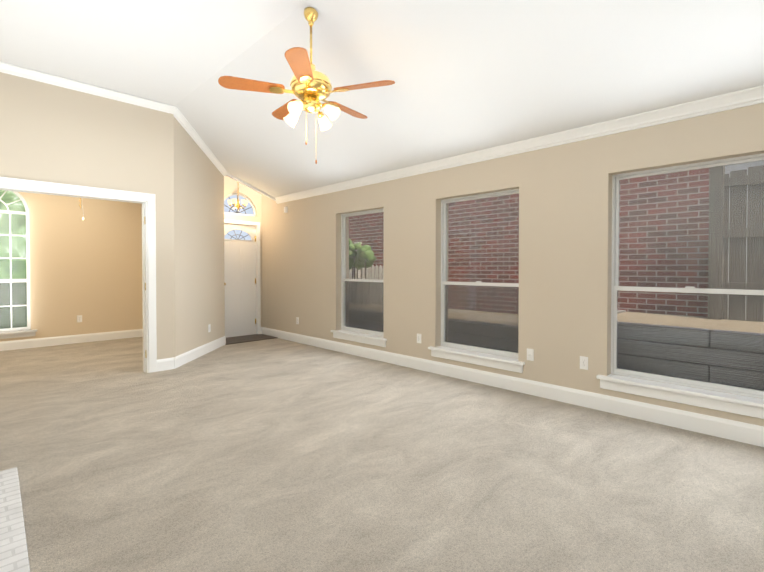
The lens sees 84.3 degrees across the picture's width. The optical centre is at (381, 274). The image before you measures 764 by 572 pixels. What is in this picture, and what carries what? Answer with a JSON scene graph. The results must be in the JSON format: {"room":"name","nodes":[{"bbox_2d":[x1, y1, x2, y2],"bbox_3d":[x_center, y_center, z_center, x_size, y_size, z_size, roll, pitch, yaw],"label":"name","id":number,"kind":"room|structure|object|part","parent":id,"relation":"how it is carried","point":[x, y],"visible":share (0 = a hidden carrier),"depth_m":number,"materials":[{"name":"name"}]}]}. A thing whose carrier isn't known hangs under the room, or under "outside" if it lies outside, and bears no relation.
{"room":"empty living room","nodes":[
{"label":"empty living room","id":0,"kind":"room"},
{"bbox_2d":[0,192,142,341],"bbox_3d":[-5.750,-0.282,6.386,4.500,2.850,0.200,-1,1,-44],"label":"wall","id":1,"kind":"structure","parent":0,"point":[88,268],"depth_m":7.02,"materials":[{"name":"paint"}]},
{"bbox_2d":[0,190,36,338],"bbox_3d":[-5.792,-0.215,6.243,1.040,2.360,0.154,-1,1,-44],"label":"dining window","id":2,"kind":"structure","parent":1,"relation":"in","point":[15,332],"depth_m":6.49,"materials":[{"name":"white plastic"}]},
{"bbox_2d":[0,329,142,350],"bbox_3d":[-5.675,1.074,6.328,4.100,0.140,0.016,-1,1,-44],"label":"baseboard","id":3,"kind":"structure","parent":1,"relation":"attached to","point":[92,337],"depth_m":6.87,"materials":[{"name":"white wood"}]},
{"bbox_2d":[77,315,81,321],"bbox_3d":[-5.006,0.735,6.984,0.070,0.114,0.011,-1,1,-44],"label":"electrical outlet","id":4,"kind":"object","parent":1,"relation":"attached to","point":[79,318],"visible":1,"depth_m":6.98,"materials":[{"name":"white plastic"}]},
{"bbox_2d":[0,72,174,359],"bbox_3d":[-3.612,-0.476,4.235,2.840,3.300,0.140,-1,1,-44],"label":"wall","id":5,"kind":"structure","parent":0,"point":[54,133],"depth_m":4.62,"materials":[{"name":"beige paint"}]},
{"bbox_2d":[0,177,156,372],"bbox_3d":[-3.455,0.114,4.405,1.960,2.116,0.190,-1,1,-44],"label":"door frame","id":6,"kind":"structure","parent":5,"relation":"attached to","point":[146,201],"depth_m":4.97,"materials":[{"name":"white wood"}]},
{"bbox_2d":[173,116,224,356],"bbox_3d":[-2.627,-0.511,5.994,0.140,3.320,1.655,0,1,1],"label":"wall","id":7,"kind":"structure","parent":0,"point":[199,239],"depth_m":5.82,"materials":[{"name":"beige paint"}]},
{"bbox_2d":[157,343,218,371],"bbox_3d":[-2.821,1.083,5.746,0.805,0.140,1.186,-1,1,-44],"label":"baseboard","id":8,"kind":"structure","parent":7,"relation":"attached to","point":[168,363],"depth_m":5.41,"materials":[{"name":"white wood"}]},
{"bbox_2d":[209,336,225,346],"bbox_3d":[-2.321,1.076,6.241,0.541,0.140,1.181,-1,1,-44],"label":"baseboard","id":9,"kind":"structure","parent":7,"relation":"attached to","point":[220,342],"depth_m":6.58,"materials":[{"name":"white wood"}]},
{"bbox_2d":[226,173,275,200],"bbox_3d":[-2.201,-1.478,7.122,0.980,0.392,0.060,-1,1,-44],"label":"trim","id":10,"kind":"structure","parent":7,"relation":"attached to","point":[250,186],"depth_m":7.09,"materials":[{"name":"white wood"}]},
{"bbox_2d":[0,62,763,203],"bbox_3d":[-0.346,-1.589,2.543,4.750,0.824,9.170,-1,1,-44],"label":"crown molding","id":11,"kind":"structure","parent":7,"relation":"attached to","point":[728,101],"depth_m":4.20,"materials":[{"name":"white wood"}]},
{"bbox_2d":[224,176,261,326],"bbox_3d":[-2.774,-0.422,7.457,1.850,3.100,0.140,-1,1,-44],"label":"wall","id":12,"kind":"structure","parent":0,"point":[252,195],"depth_m":7.70,"materials":[{"name":"beige paint"}]},
{"bbox_2d":[224,223,255,337],"bbox_3d":[-2.578,0.107,7.579,0.702,2.014,0.123,-1,1,-44],"label":"entry door","id":13,"kind":"structure","parent":12,"relation":"in","point":[238,328],"depth_m":7.62,"materials":[{"name":"white paint"}]},
{"bbox_2d":[224,193,255,216],"bbox_3d":[-2.603,-1.264,7.585,0.720,0.401,0.040,-1,1,-44],"label":"transom window","id":14,"kind":"structure","parent":12,"relation":"in","point":[248,209],"depth_m":7.61,"materials":[{"name":"clear glass"}]},
{"bbox_2d":[224,219,260,337],"bbox_3d":[-2.607,0.080,7.608,0.830,2.091,0.170,-1,1,-44],"label":"door frame","id":15,"kind":"structure","parent":12,"relation":"attached to","point":[258,304],"depth_m":7.82,"materials":[{"name":"white wood"}]},
{"bbox_2d":[0,337,763,571],"bbox_3d":[-1.343,1.253,2.957,6.250,0.120,11.500,-1,1,-44],"label":"floor carpet","id":16,"kind":"object","parent":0,"point":[275,455],"visible":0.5,"depth_m":2.55,"materials":[{"name":"beige carpet"}]},
{"bbox_2d":[0,467,29,571],"bbox_3d":[-1.908,1.200,1.518,1.028,0.028,1.940,-1,1,-44],"label":"hearth slab","id":17,"kind":"object","parent":16,"relation":"on","point":[13,552],"visible":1,"depth_m":1.97,"materials":[{"name":"white brick"}]},
{"bbox_2d":[225,334,277,344],"bbox_3d":[-2.371,1.124,7.346,0.958,0.012,0.545,-1,1,-44],"label":"floor","id":18,"kind":"structure","parent":16,"relation":"on","point":[243,339],"depth_m":7.36,"materials":[{"name":"wood"}]},
{"bbox_2d":[0,0,763,197],"bbox_3d":[-0.234,-1.672,2.428,5.350,1.056,9.450,-1,1,-44],"label":"ceiling","id":19,"kind":"structure","parent":0,"point":[467,76],"depth_m":3.47,"materials":[{"name":"white paint"}]},
{"bbox_2d":[228,182,247,209],"bbox_3d":[-2.460,-1.484,7.246,0.325,0.770,0.335,-1,1,-44],"label":"light","id":20,"kind":"object","parent":19,"relation":"hanging from","point":[236,202],"visible":0.79,"depth_m":7.21,"materials":[{"name":"gold metal"}]},
{"bbox_2d":[218,7,394,163],"bbox_3d":[-0.542,-1.420,3.244,1.250,1.154,1.244,-1,1,-44],"label":"ceiling fan","id":21,"kind":"object","parent":19,"relation":"hanging from","point":[311,86],"visible":1,"depth_m":3.10,"materials":[{"name":"brown wood"}]},
{"bbox_3d":[-0.944,-1.374,3.070,0.465,0.008,0.144,0,-11,-18],"label":"blade","id":22,"kind":"part","parent":21,"relation":"part of","materials":[{"name":"brown wood"}]},
{"bbox_3d":[-0.792,-1.381,3.549,0.144,0.008,0.465,14,-8,-36],"label":"blade","id":23,"kind":"part","parent":21,"relation":"part of","materials":[{"name":"brown wood"}]},
{"bbox_3d":[-0.534,-1.370,2.778,0.144,0.008,0.465,-12,1,0],"label":"blade","id":24,"kind":"part","parent":21,"relation":"part of","materials":[{"name":"brown wood"}]},
{"bbox_3d":[-0.290,-1.381,3.553,0.144,0.008,0.465,15,9,34],"label":"blade","id":25,"kind":"part","parent":21,"relation":"part of","materials":[{"name":"brown wood"}]},
{"bbox_3d":[-0.131,-1.374,3.077,0.465,0.008,0.144,0,13,18],"label":"blade","id":26,"kind":"part","parent":21,"relation":"part of","materials":[{"name":"brown wood"}]},
{"bbox_2d":[262,103,763,425],"bbox_3d":[1.213,-0.140,4.544,0.250,2.620,10.210,-1,1,-44],"label":"wall","id":27,"kind":"structure","parent":0,"point":[565,232],"depth_m":4.13,"materials":[{"name":"beige paint"}]},
{"bbox_2d":[341,208,383,336],"bbox_3d":[-0.240,-0.031,6.035,0.076,1.742,1.010,-1,1,-44],"label":"window unit","id":28,"kind":"structure","parent":27,"relation":"in","point":[366,328],"depth_m":6.12,"materials":[{"name":"white plastic"}]},
{"bbox_2d":[417,333,420,342],"bbox_3d":[0.451,0.781,5.147,0.011,0.114,0.070,-1,1,-44],"label":"electrical outlet","id":29,"kind":"object","parent":27,"relation":"attached to","point":[418,338],"visible":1,"depth_m":5.15,"materials":[{"name":"white plastic"}]},
{"bbox_2d":[441,189,518,357],"bbox_3d":[1.092,-0.011,4.679,0.076,1.742,1.050,-1,1,-44],"label":"window unit","id":30,"kind":"structure","parent":27,"relation":"in","point":[444,276],"depth_m":4.72,"materials":[{"name":"white plastic"}]},
{"bbox_2d":[261,327,763,446],"bbox_3d":[1.152,1.102,4.432,0.020,0.140,9.710,-1,1,-44],"label":"baseboard","id":31,"kind":"structure","parent":27,"relation":"attached to","point":[747,433],"depth_m":3.86,"materials":[{"name":"white wood"}]},
{"bbox_2d":[527,348,533,360],"bbox_3d":[1.446,0.786,4.127,0.022,0.114,0.070,-1,1,-44],"label":"electrical outlet","id":32,"kind":"object","parent":27,"relation":"attached to","point":[530,354],"visible":1,"depth_m":4.12,"materials":[{"name":"white plastic"}]},
{"bbox_2d":[330,153,763,418],"bbox_3d":[1.417,0.052,4.243,0.225,1.855,6.030,-1,1,-44],"label":"window unit","id":33,"kind":"structure","parent":27,"relation":"in","point":[616,287],"depth_m":3.37,"materials":[{"name":"white plastic"}]},
{"bbox_2d":[580,356,587,369],"bbox_3d":[1.803,0.791,3.771,0.011,0.114,0.070,-1,1,-44],"label":"electrical outlet","id":34,"kind":"object","parent":27,"relation":"attached to","point":[583,362],"visible":1,"depth_m":3.77,"materials":[{"name":"white plastic"}]},
{"label":"outside","id":35,"kind":"structure","parent":0,"visible":0},
{"bbox_3d":[5.158,1.284,10.538,13.750,0.100,24.000,-1,1,-44],"label":"ground","id":36,"kind":"structure","parent":35,"visible":0},
{"bbox_2d":[349,168,708,316],"bbox_3d":[-0.190,-1.315,8.666,0.250,5.150,11.120,-1,1,-44],"label":"brick wall","id":37,"kind":"structure","parent":36,"relation":"on","point":[622,274],"depth_m":5.17,"materials":[{"name":"red brick"}]},
{"bbox_2d":[349,309,763,390],"bbox_3d":[1.608,0.868,5.641,1.430,0.867,17.992,-1,1,-44],"label":"retaining wall","id":38,"kind":"structure","parent":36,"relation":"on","point":[658,364],"depth_m":3.63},
{"bbox_2d":[349,302,763,332],"bbox_3d":[1.673,0.878,5.705,1.273,0.850,18.000,-1,1,-44],"label":"soil bed","id":39,"kind":"object","parent":36,"relation":"on","point":[689,322],"depth_m":4.42,"materials":[{"name":"brown soil"}]},
{"bbox_2d":[349,239,375,306],"bbox_3d":[-0.496,-0.048,7.763,1.078,1.227,0.454,1,1,41],"label":"shrubs","id":40,"kind":"object","parent":39,"relation":"on","point":[351,250],"depth_m":7.61,"materials":[{"name":"green plant"}]},
{"bbox_2d":[349,242,383,304],"bbox_3d":[-0.984,-0.046,8.808,0.110,1.192,3.980,-1,1,-44],"label":"fence","id":41,"kind":"object","parent":39,"relation":"on","point":[381,270],"depth_m":8.02,"materials":[{"name":"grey wood"}]},
{"bbox_2d":[708,165,763,321],"bbox_3d":[5.937,-0.320,1.981,0.120,1.647,7.015,-1,1,-44],"label":"fence","id":42,"kind":"object","parent":39,"relation":"on","point":[729,306],"depth_m":4.34,"materials":[{"name":"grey wood"}]},
{"bbox_2d":[725,160,763,318],"bbox_3d":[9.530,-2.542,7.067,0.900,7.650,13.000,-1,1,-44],"label":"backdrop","id":43,"kind":"object","parent":36,"relation":"on","point":[738,165],"depth_m":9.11,"materials":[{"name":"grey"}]},
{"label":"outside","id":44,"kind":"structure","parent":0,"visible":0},
{"bbox_2d":[0,190,26,328],"bbox_3d":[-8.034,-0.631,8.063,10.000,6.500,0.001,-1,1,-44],"label":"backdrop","id":45,"kind":"structure","parent":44,"point":[4,244],"depth_m":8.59,"materials":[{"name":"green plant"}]}
]}

